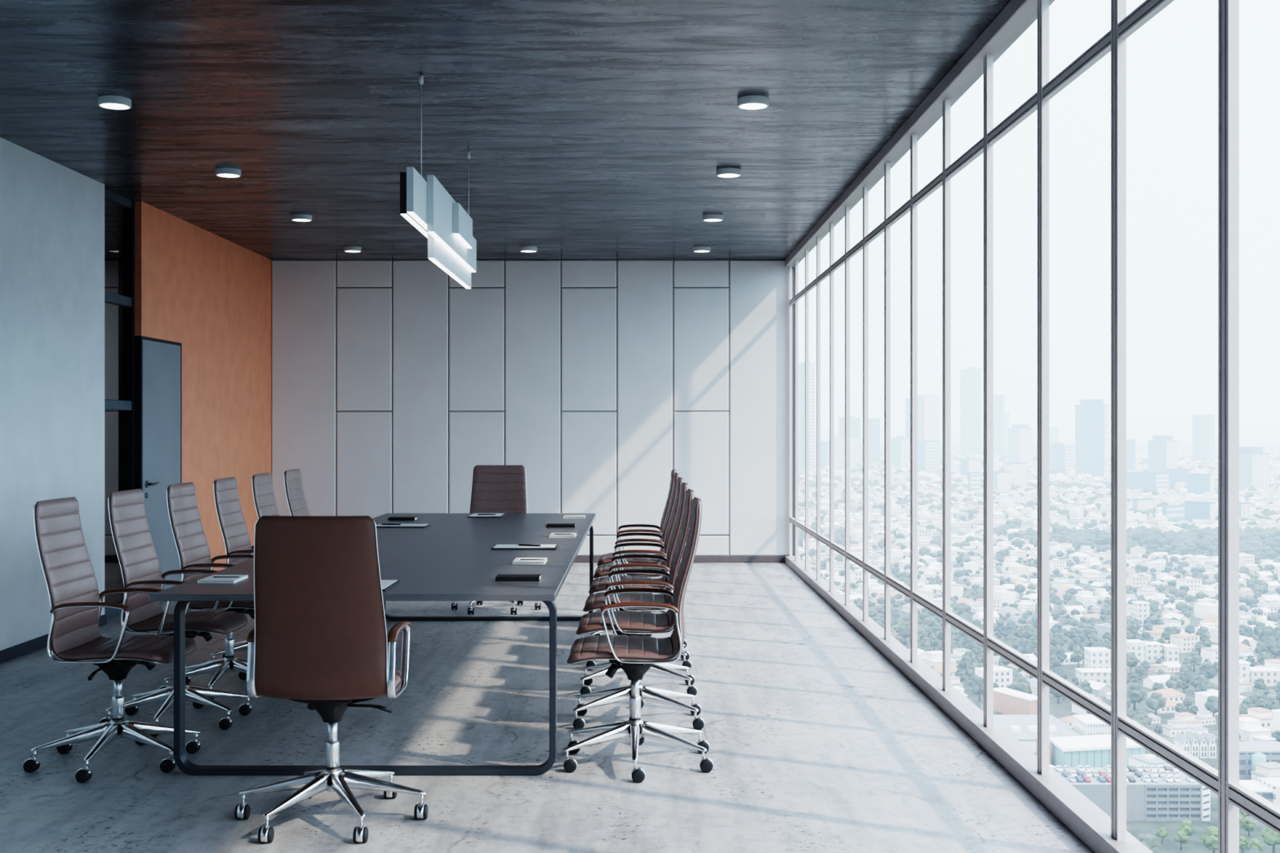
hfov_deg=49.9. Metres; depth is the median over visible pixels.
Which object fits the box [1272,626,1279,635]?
tree
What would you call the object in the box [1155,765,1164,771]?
car
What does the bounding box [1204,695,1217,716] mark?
tree
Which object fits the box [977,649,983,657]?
tree
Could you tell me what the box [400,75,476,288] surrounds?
pendant lamp
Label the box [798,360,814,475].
tower
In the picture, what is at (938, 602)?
house
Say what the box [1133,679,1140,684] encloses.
tree
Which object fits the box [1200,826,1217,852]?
tree
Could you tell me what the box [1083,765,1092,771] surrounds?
car
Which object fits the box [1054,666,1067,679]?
tree
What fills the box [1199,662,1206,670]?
tree
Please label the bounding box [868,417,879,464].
tower
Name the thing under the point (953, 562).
house
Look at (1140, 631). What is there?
house
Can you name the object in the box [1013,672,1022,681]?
tree
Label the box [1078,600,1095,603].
house
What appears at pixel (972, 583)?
house
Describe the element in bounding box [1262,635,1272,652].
tree
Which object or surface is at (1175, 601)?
house
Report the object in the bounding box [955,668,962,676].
tree
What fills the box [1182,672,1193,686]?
tree
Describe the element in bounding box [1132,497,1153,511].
tower
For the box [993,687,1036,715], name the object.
building
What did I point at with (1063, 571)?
house
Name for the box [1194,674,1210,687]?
tree
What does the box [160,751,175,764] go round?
caster wheel
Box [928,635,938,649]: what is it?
tree
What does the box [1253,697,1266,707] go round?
tree
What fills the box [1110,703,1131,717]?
tree
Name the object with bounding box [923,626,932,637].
tree
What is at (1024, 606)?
house
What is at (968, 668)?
tree
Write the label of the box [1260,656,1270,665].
tree
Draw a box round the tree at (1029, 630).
[1021,623,1036,639]
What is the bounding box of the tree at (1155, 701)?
[1146,692,1165,715]
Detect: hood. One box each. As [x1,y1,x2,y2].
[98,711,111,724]
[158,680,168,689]
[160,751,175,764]
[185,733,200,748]
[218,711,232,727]
[236,795,246,818]
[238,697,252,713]
[260,817,270,842]
[355,817,364,842]
[386,775,392,797]
[416,795,424,818]
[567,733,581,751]
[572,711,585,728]
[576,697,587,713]
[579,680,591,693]
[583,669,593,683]
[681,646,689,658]
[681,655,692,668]
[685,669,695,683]
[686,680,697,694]
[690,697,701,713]
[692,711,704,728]
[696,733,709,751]
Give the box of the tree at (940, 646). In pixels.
[936,643,942,650]
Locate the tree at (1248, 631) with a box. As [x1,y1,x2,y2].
[1243,626,1253,637]
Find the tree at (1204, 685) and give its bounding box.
[1195,677,1214,692]
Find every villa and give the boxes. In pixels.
[1075,668,1111,686]
[1084,647,1111,668]
[1126,639,1146,666]
[1131,601,1151,625]
[1144,641,1163,662]
[1162,644,1179,662]
[1239,659,1250,682]
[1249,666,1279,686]
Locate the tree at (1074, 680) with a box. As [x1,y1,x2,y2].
[1071,676,1079,685]
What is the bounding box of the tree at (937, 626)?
[932,623,941,632]
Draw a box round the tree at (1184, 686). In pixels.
[1180,681,1188,693]
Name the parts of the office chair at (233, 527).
edge trim, leg, backrest, leg, armrest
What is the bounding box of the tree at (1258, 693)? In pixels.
[1251,688,1265,701]
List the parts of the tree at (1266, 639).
crown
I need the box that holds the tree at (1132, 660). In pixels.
[1126,652,1138,671]
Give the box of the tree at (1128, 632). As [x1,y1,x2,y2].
[1126,630,1133,639]
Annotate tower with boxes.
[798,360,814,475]
[820,441,829,468]
[834,436,859,465]
[838,415,860,460]
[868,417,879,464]
[890,435,909,468]
[905,398,910,457]
[917,395,939,440]
[917,440,940,474]
[960,367,981,455]
[960,458,981,477]
[968,471,981,493]
[993,395,1004,456]
[993,471,1011,493]
[1003,462,1027,488]
[1004,412,1009,453]
[1007,424,1032,464]
[1048,426,1058,444]
[1048,443,1073,473]
[1075,399,1109,477]
[1126,439,1136,471]
[1126,471,1153,489]
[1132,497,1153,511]
[1147,435,1177,471]
[1152,471,1169,491]
[1161,504,1184,519]
[1164,468,1191,487]
[1183,500,1215,522]
[1186,473,1214,494]
[1191,414,1214,462]
[1239,446,1269,490]
[1239,501,1251,518]
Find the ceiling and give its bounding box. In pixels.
[0,0,1010,260]
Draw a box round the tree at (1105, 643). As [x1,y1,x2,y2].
[1100,640,1111,650]
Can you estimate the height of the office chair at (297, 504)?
1.085 m
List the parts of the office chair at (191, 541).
backrest, leg, leg, armrest, edge trim, leg, seat, armrest, leg, leg, tension knob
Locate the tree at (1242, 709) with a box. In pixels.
[1239,705,1247,715]
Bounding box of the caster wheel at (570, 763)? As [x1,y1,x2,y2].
[563,751,577,769]
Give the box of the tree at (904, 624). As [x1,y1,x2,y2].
[897,621,910,635]
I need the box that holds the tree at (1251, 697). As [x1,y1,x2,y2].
[1246,694,1257,704]
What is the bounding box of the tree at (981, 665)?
[977,662,983,667]
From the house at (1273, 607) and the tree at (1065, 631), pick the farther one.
the house at (1273, 607)
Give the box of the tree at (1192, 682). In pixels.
[1189,676,1196,691]
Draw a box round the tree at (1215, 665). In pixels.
[1211,661,1217,674]
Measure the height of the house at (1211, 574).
7.281 m
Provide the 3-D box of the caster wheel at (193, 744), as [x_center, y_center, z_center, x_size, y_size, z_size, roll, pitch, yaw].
[-1.894,1.336,5.827,0.058,0.079,0.024,0,0,0]
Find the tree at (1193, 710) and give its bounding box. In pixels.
[1189,705,1199,715]
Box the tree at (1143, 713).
[1135,711,1151,725]
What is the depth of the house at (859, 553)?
1199.38 m
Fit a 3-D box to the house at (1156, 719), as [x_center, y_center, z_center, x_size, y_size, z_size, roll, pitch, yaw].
[206.040,118.215,557.574,8.329,3.570,5.950,0,0,-19]
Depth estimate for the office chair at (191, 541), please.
7.15 m
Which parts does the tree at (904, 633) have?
crown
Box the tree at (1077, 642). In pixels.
[1069,637,1084,650]
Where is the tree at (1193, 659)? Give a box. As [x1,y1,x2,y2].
[1185,651,1202,671]
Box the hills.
[798,416,1279,436]
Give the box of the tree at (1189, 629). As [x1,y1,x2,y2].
[1184,624,1195,633]
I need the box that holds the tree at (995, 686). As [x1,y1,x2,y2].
[993,682,999,688]
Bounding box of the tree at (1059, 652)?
[1052,647,1067,666]
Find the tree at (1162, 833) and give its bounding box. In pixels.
[1155,826,1168,843]
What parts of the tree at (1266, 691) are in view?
crown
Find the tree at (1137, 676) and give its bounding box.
[1133,673,1141,680]
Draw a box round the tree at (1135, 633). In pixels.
[1130,629,1140,638]
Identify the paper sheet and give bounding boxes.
[376,524,427,526]
[381,579,397,589]
[468,513,503,516]
[493,544,556,547]
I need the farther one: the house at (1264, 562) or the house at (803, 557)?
the house at (803, 557)
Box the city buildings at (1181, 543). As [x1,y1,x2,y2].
[798,448,1279,852]
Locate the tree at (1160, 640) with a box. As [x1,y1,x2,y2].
[1155,636,1164,644]
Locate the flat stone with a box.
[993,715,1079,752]
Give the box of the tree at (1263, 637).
[1260,635,1266,641]
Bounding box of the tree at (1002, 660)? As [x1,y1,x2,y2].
[998,657,1010,665]
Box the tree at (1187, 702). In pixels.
[1182,697,1192,709]
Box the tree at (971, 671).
[968,663,979,677]
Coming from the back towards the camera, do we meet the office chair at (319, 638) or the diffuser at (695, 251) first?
the diffuser at (695, 251)
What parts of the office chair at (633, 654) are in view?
leg, leg, tension knob, seat, leg, edge trim, armrest, armrest, leg, leg, backrest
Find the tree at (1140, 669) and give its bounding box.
[1135,665,1146,677]
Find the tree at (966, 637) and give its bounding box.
[962,635,973,644]
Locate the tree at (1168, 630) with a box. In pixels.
[1160,626,1177,644]
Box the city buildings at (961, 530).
[798,449,1279,767]
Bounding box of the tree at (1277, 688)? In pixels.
[1273,680,1279,693]
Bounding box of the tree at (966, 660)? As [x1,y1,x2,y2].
[958,655,973,675]
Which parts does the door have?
handle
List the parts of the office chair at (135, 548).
backrest, leg, leg, armrest, leg, edge trim, seat, armrest, tension knob, leg, leg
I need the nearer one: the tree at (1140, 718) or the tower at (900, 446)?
the tree at (1140, 718)
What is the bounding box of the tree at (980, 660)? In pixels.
[977,653,983,663]
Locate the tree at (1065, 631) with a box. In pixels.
[1062,628,1067,636]
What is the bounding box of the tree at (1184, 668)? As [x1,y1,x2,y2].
[1179,665,1189,672]
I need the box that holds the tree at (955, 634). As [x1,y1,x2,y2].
[951,629,960,641]
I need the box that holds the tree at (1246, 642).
[1240,639,1250,647]
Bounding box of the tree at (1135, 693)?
[1126,682,1145,710]
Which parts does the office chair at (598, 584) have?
seat, armrest, armrest, backrest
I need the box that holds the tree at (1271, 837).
[1261,826,1279,852]
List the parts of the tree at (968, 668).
crown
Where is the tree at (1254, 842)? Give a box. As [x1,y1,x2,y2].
[1245,838,1264,852]
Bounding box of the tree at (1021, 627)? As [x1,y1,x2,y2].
[1017,625,1023,631]
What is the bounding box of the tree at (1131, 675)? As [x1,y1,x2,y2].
[1127,671,1133,680]
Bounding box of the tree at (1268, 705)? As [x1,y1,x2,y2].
[1262,702,1275,710]
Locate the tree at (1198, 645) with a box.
[1194,641,1204,655]
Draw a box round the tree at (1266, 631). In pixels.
[1257,625,1273,637]
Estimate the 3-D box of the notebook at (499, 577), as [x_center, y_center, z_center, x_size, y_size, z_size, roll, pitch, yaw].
[-0.502,0.625,5.681,0.180,0.018,0.100,0,0,0]
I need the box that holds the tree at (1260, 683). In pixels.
[1253,677,1266,689]
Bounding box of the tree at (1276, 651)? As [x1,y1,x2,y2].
[1272,641,1279,657]
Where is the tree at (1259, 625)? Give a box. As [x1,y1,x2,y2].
[1253,621,1265,639]
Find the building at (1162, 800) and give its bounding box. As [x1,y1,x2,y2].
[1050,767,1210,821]
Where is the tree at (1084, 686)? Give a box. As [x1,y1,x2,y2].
[1077,680,1093,693]
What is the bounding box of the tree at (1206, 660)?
[1203,658,1211,665]
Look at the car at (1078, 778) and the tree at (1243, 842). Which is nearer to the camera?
the tree at (1243, 842)
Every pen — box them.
[211,576,239,577]
[380,523,400,524]
[475,513,495,515]
[515,544,540,546]
[516,559,543,559]
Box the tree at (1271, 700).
[1267,697,1275,704]
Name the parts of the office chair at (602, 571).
leg, seat, edge trim, armrest, armrest, backrest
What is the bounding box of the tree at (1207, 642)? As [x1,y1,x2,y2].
[1204,639,1212,647]
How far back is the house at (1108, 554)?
1202.02 m
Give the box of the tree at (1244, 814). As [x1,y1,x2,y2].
[1239,808,1249,817]
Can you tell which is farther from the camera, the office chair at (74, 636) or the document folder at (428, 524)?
the document folder at (428, 524)
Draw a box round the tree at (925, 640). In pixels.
[920,636,930,646]
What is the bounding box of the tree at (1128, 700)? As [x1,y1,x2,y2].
[1126,690,1131,707]
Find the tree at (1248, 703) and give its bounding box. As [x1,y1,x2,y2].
[1240,698,1253,710]
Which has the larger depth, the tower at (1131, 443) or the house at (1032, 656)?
the tower at (1131, 443)
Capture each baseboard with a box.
[0,613,106,663]
[104,555,118,562]
[573,555,785,562]
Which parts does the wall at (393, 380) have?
wall panel, wall panel, wall panel, wall panel, wall panel, wall panel, wall panel, wall panel, wall panel, wall panel, wall panel, wall panel, wall panel, wall panel, wall panel, wall panel, wall panel, wall panel, wall panel, wall panel, wall panel, wall panel, wall panel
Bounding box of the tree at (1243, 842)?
[1239,835,1248,852]
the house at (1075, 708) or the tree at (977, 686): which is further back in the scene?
the tree at (977, 686)
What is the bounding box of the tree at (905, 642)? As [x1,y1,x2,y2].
[902,638,907,646]
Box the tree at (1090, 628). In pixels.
[1084,625,1097,636]
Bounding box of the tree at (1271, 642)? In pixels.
[1266,638,1276,654]
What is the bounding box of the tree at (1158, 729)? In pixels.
[1154,724,1163,735]
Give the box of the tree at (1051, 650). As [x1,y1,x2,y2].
[1048,645,1053,654]
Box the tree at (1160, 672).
[1155,669,1165,675]
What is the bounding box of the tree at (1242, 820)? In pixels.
[1239,812,1246,827]
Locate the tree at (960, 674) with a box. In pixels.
[956,671,966,682]
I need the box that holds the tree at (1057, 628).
[1050,622,1064,634]
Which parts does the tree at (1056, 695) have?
crown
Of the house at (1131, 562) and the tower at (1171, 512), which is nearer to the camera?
the house at (1131, 562)
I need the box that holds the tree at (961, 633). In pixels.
[959,631,964,639]
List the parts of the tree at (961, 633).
crown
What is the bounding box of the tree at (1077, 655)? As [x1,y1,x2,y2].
[1070,646,1084,667]
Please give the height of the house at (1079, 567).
5.308 m
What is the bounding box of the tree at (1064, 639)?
[1059,632,1067,643]
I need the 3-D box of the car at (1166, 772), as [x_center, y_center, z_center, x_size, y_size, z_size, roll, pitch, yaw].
[164.594,108.210,428.508,1.680,1.420,4.250,0,0,0]
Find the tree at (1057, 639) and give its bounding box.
[1048,632,1064,646]
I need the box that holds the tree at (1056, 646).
[1052,644,1062,652]
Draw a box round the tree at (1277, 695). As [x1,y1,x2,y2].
[1275,691,1279,702]
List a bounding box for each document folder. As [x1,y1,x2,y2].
[376,524,430,527]
[382,580,399,591]
[466,513,505,517]
[491,544,558,549]
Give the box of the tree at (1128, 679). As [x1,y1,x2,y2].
[1126,670,1130,684]
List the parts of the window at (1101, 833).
sill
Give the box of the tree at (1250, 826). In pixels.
[1242,818,1255,835]
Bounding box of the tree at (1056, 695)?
[1048,687,1062,703]
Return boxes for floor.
[0,562,1094,852]
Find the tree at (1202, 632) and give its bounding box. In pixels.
[1195,626,1210,645]
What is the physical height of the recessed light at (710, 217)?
0.038 m
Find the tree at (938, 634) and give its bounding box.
[934,626,942,639]
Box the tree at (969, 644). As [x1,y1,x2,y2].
[963,638,975,649]
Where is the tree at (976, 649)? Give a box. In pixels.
[971,644,982,657]
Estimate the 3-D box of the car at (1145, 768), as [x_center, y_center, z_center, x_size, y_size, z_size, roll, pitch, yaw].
[160.030,108.210,435.309,1.680,1.420,4.250,0,0,0]
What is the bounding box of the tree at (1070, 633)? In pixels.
[1067,626,1077,639]
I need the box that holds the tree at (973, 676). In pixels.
[967,674,977,686]
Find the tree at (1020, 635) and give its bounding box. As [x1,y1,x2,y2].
[1017,631,1022,638]
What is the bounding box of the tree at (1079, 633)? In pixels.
[1072,628,1085,642]
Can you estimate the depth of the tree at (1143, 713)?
536.53 m
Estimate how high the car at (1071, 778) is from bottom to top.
1.420 m
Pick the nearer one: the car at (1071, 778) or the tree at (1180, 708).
the car at (1071, 778)
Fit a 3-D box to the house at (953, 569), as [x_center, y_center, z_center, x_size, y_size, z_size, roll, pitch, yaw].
[258.898,117.343,1118.650,10.793,5.313,8.302,0,0,-14]
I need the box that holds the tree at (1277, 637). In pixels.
[1273,630,1279,641]
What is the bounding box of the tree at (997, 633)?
[995,631,1000,638]
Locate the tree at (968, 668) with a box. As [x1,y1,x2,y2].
[964,665,971,679]
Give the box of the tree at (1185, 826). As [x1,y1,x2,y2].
[1177,819,1196,835]
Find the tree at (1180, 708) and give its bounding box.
[1174,702,1186,712]
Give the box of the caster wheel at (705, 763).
[698,751,713,769]
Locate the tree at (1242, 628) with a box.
[1239,624,1245,635]
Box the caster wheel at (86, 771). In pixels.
[75,760,92,775]
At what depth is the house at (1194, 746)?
497.18 m
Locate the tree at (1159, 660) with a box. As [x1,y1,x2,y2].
[1155,657,1162,663]
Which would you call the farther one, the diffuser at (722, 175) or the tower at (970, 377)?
the tower at (970, 377)
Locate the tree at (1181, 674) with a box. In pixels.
[1177,671,1184,679]
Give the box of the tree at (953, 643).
[951,640,959,648]
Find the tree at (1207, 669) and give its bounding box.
[1198,662,1216,679]
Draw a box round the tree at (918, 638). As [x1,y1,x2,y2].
[909,633,919,644]
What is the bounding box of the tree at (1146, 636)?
[1140,631,1153,641]
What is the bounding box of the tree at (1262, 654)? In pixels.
[1257,652,1271,663]
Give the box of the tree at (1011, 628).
[1004,623,1018,636]
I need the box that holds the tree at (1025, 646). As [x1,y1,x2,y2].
[1016,638,1033,653]
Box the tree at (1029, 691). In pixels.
[1026,688,1031,694]
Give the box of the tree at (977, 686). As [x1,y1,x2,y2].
[970,676,983,701]
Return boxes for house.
[800,555,811,562]
[810,555,828,565]
[820,569,829,577]
[823,566,839,573]
[826,560,844,570]
[826,576,837,582]
[834,572,842,577]
[834,576,844,586]
[842,546,862,563]
[844,594,862,604]
[849,569,870,585]
[850,588,862,595]
[857,578,879,589]
[858,560,879,574]
[869,586,883,598]
[870,595,884,605]
[875,557,884,566]
[877,585,893,592]
[882,591,904,600]
[890,560,898,568]
[893,556,905,560]
[898,560,910,570]
[902,603,924,613]
[917,561,925,567]
[917,567,927,574]
[917,574,927,580]
[917,579,929,584]
[917,582,925,589]
[917,587,933,599]
[919,584,940,594]
[922,650,955,667]
[924,570,937,577]
[927,565,942,573]
[928,561,942,568]
[930,598,942,606]
[930,665,957,676]
[939,574,953,581]
[940,581,964,599]
[951,558,956,568]
[951,567,964,574]
[951,648,974,665]
[956,597,976,608]
[958,575,973,583]
[963,561,979,573]
[963,581,973,588]
[964,555,980,562]
[967,572,973,577]
[968,577,983,586]
[970,604,995,612]
[972,611,999,623]
[974,558,983,568]
[974,664,1013,688]
[976,598,1001,613]
[979,570,996,577]
[982,578,999,586]
[993,559,1000,566]
[993,573,1004,584]
[993,586,1005,590]
[993,589,1015,606]
[993,655,999,666]
[1000,563,1013,571]
[1000,583,1020,593]
[1000,605,1021,616]
[1001,570,1017,582]
[1004,555,1022,564]
[1007,653,1036,668]
[1008,564,1029,578]
[1008,615,1026,626]
[1009,577,1023,585]
[1013,591,1019,599]
[1016,600,1031,608]
[1018,577,1027,584]
[1018,602,1035,613]
[1019,670,1029,679]
[1022,583,1029,590]
[1022,593,1036,604]
[1026,578,1036,585]
[1027,677,1051,695]
[1028,567,1036,574]
[1048,558,1066,569]
[1048,567,1059,574]
[1048,616,1058,629]
[1051,577,1074,588]
[1054,586,1071,593]
[1055,592,1064,599]
[1057,715,1073,728]
[1058,559,1075,567]
[1059,568,1068,577]
[1060,652,1082,664]
[1061,605,1085,617]
[1062,625,1072,631]
[1064,573,1079,580]
[1067,578,1075,586]
[1070,586,1083,591]
[1071,564,1088,572]
[1071,614,1084,622]
[1071,695,1102,715]
[1075,591,1098,603]
[1078,572,1102,584]
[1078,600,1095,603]
[1079,563,1089,568]
[1081,568,1101,576]
[1082,601,1099,610]
[1083,613,1099,619]
[1084,556,1101,563]
[1087,561,1101,567]
[1088,680,1111,697]
[1089,581,1109,591]
[1090,607,1101,615]
[1093,588,1110,596]
[1093,622,1111,641]
[1094,564,1111,572]
[1097,592,1111,599]
[1098,573,1110,582]
[1102,578,1111,586]
[1104,568,1111,572]
[1105,552,1111,559]
[1105,691,1111,700]
[1126,560,1135,568]
[1126,567,1134,574]
[1126,574,1146,590]
[1126,594,1137,600]
[1126,604,1132,613]
[1126,608,1132,615]
[1128,753,1170,766]
[1129,557,1145,565]
[1132,573,1150,581]
[1136,585,1158,595]
[1137,626,1142,633]
[1142,674,1170,688]
[1143,625,1177,642]
[1144,595,1157,600]
[1145,560,1164,573]
[1146,663,1175,675]
[1146,688,1186,703]
[1146,713,1161,724]
[1149,699,1177,713]
[1150,572,1160,577]
[1151,580,1164,591]
[1152,593,1170,604]
[1155,559,1166,567]
[1156,573,1168,579]
[1158,576,1176,581]
[1160,619,1186,634]
[1160,661,1181,671]
[1160,719,1189,737]
[1161,609,1179,616]
[1163,612,1191,626]
[1164,603,1181,612]
[1168,571,1182,578]
[1169,632,1199,653]
[1171,562,1179,569]
[1171,711,1203,727]
[1173,600,1189,606]
[1173,732,1191,754]
[1176,576,1202,593]
[1178,566,1192,574]
[1180,559,1196,567]
[1182,554,1196,560]
[1184,731,1199,758]
[1186,591,1198,595]
[1186,726,1216,740]
[1192,731,1208,758]
[1194,601,1217,618]
[1194,622,1217,633]
[1194,688,1217,715]
[1194,711,1216,725]
[1196,597,1217,604]
[1197,560,1208,565]
[1197,564,1217,572]
[1197,585,1217,597]
[1198,555,1212,560]
[1198,620,1217,631]
[1200,644,1217,665]
[1201,732,1217,758]
[1202,561,1215,566]
[1202,571,1216,581]
[1202,613,1217,625]
[1206,555,1217,564]
[1209,631,1217,643]
[1239,552,1254,564]
[1239,560,1247,567]
[1239,565,1260,574]
[1239,573,1250,579]
[1239,577,1246,586]
[1239,586,1254,595]
[1239,591,1249,603]
[1239,602,1249,610]
[1239,612,1254,625]
[1239,621,1247,626]
[1239,635,1257,649]
[1239,642,1253,650]
[1239,648,1257,662]
[1239,675,1253,693]
[1239,691,1247,705]
[1239,706,1272,728]
[1239,716,1272,741]
[1248,607,1271,617]
[1249,761,1279,781]
[1251,735,1276,741]
[1253,571,1272,579]
[1254,658,1279,669]
[1256,616,1277,623]
[1257,575,1271,581]
[1257,594,1279,604]
[1257,602,1279,613]
[1259,560,1273,568]
[1260,620,1279,628]
[1266,581,1279,590]
[1269,562,1279,568]
[1272,568,1279,573]
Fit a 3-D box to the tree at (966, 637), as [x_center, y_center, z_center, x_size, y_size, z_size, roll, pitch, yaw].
[174.922,115.860,732.063,6.334,8.725,5.928,0,0,6]
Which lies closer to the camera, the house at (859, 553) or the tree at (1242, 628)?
the tree at (1242, 628)
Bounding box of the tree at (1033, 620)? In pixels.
[1029,616,1036,629]
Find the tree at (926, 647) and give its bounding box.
[921,643,933,651]
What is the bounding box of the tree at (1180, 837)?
[1174,830,1188,850]
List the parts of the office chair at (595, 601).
leg, leg, seat, edge trim, armrest, armrest, leg, leg, backrest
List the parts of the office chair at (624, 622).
leg, leg, seat, edge trim, armrest, armrest, leg, leg, backrest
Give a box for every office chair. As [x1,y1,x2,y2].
[22,497,200,782]
[98,488,252,737]
[158,482,254,699]
[207,476,253,662]
[234,515,428,843]
[251,472,279,519]
[284,468,310,515]
[451,465,541,614]
[563,497,713,782]
[572,488,704,730]
[579,482,697,695]
[586,476,692,670]
[591,472,687,648]
[595,468,676,613]
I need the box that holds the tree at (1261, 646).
[1254,641,1267,653]
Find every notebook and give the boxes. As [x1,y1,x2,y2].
[197,574,248,583]
[387,516,417,520]
[495,574,541,581]
[512,557,547,564]
[546,523,575,527]
[549,533,576,537]
[563,515,585,518]
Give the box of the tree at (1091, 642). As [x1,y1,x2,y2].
[1085,638,1095,647]
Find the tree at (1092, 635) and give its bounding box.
[1087,631,1098,641]
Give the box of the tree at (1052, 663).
[1048,653,1057,669]
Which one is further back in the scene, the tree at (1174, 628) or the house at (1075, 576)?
the house at (1075, 576)
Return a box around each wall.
[0,137,271,650]
[104,259,795,555]
[118,257,122,564]
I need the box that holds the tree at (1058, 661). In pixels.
[1053,654,1060,671]
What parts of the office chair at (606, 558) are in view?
seat, armrest, armrest, leg, backrest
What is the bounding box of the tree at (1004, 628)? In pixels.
[1000,625,1007,637]
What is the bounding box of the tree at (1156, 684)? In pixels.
[1151,681,1159,690]
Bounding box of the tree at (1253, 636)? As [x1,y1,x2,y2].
[1249,633,1258,640]
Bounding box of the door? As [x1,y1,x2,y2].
[134,335,182,601]
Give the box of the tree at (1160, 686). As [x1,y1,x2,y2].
[1156,684,1165,689]
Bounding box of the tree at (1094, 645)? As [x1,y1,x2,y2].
[1090,643,1099,647]
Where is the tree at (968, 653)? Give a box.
[960,650,974,662]
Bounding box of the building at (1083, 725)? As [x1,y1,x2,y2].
[1072,715,1111,735]
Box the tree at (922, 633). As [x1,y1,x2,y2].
[918,628,928,639]
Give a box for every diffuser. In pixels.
[100,103,129,109]
[217,173,239,177]
[292,218,310,221]
[345,250,359,252]
[400,213,427,238]
[407,211,426,230]
[427,231,466,263]
[428,257,471,288]
[453,233,471,248]
[462,262,475,272]
[521,250,535,252]
[695,250,708,252]
[704,218,721,221]
[717,173,739,177]
[739,103,766,109]
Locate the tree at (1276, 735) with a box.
[1272,730,1279,742]
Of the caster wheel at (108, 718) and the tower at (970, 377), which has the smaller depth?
the caster wheel at (108, 718)
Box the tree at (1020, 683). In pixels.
[1010,675,1030,693]
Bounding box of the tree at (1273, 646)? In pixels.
[1270,644,1275,658]
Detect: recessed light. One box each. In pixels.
[97,95,131,110]
[215,167,240,177]
[291,213,311,222]
[343,246,361,252]
[520,246,537,252]
[693,246,710,252]
[702,213,723,222]
[716,167,741,177]
[737,95,768,110]
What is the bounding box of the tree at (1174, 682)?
[1165,675,1182,689]
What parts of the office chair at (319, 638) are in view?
armrest, edge trim, leg, leg, tension knob, leg, backrest, leg, leg, height lever, leg, edge trim, seat, armrest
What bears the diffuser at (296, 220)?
attached to the recessed light at (296, 217)
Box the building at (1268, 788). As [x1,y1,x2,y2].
[1239,777,1279,807]
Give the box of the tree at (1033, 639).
[1028,635,1036,648]
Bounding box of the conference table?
[149,513,595,775]
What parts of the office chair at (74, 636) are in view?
backrest, leg, leg, armrest, height lever, edge trim, leg, seat, armrest, leg, tension knob, leg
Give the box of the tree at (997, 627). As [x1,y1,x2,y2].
[994,620,1004,638]
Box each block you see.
[1035,737,1052,764]
[1239,741,1279,778]
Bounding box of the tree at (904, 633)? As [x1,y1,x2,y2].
[897,626,909,644]
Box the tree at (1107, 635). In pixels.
[1102,631,1111,641]
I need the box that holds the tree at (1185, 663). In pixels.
[1180,660,1191,671]
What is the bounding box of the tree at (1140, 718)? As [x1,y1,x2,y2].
[1132,713,1148,728]
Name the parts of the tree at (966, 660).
crown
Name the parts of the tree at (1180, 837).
crown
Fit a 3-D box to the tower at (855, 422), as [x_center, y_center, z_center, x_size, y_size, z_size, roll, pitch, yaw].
[686.441,41.763,4506.737,60.758,156.475,39.181,0,0,-32]
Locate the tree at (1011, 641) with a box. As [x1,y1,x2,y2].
[1004,635,1019,649]
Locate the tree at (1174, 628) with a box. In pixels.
[1172,626,1177,633]
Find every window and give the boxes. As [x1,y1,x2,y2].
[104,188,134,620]
[784,0,1279,852]
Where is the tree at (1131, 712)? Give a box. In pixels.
[1128,709,1136,719]
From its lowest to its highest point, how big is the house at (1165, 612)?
4.026 m
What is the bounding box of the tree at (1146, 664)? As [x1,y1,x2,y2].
[1143,661,1150,674]
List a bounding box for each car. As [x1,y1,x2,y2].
[1054,765,1063,771]
[1061,770,1070,777]
[1062,765,1070,771]
[1066,775,1075,782]
[1068,770,1077,776]
[1074,775,1084,782]
[1075,765,1084,771]
[1075,770,1084,776]
[1081,775,1091,782]
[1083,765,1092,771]
[1083,770,1092,777]
[1090,770,1099,777]
[1096,775,1106,782]
[1097,770,1106,777]
[1104,765,1111,770]
[1104,775,1111,782]
[1105,770,1111,776]
[1126,765,1135,771]
[1126,775,1136,782]
[1133,765,1142,771]
[1133,770,1143,777]
[1141,765,1150,771]
[1141,775,1151,782]
[1148,765,1157,771]
[1148,770,1158,777]
[1148,775,1158,782]
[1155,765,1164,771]
[1155,770,1165,777]
[1162,765,1172,771]
[1163,770,1173,776]
[1163,775,1173,782]
[1169,765,1179,771]
[1170,770,1180,777]
[1170,775,1180,782]
[1185,775,1195,782]
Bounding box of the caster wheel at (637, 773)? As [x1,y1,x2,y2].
[631,761,645,780]
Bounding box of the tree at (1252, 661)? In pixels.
[1247,657,1257,666]
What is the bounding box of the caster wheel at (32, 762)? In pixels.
[22,751,39,766]
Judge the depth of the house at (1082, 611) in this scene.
869.38 m
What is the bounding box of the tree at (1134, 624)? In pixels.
[1126,617,1141,632]
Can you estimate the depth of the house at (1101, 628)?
773.15 m
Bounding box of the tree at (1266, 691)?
[1262,687,1269,697]
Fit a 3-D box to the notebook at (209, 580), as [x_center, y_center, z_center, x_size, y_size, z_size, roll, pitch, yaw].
[-1.715,0.628,5.662,0.148,0.012,0.205,0,0,0]

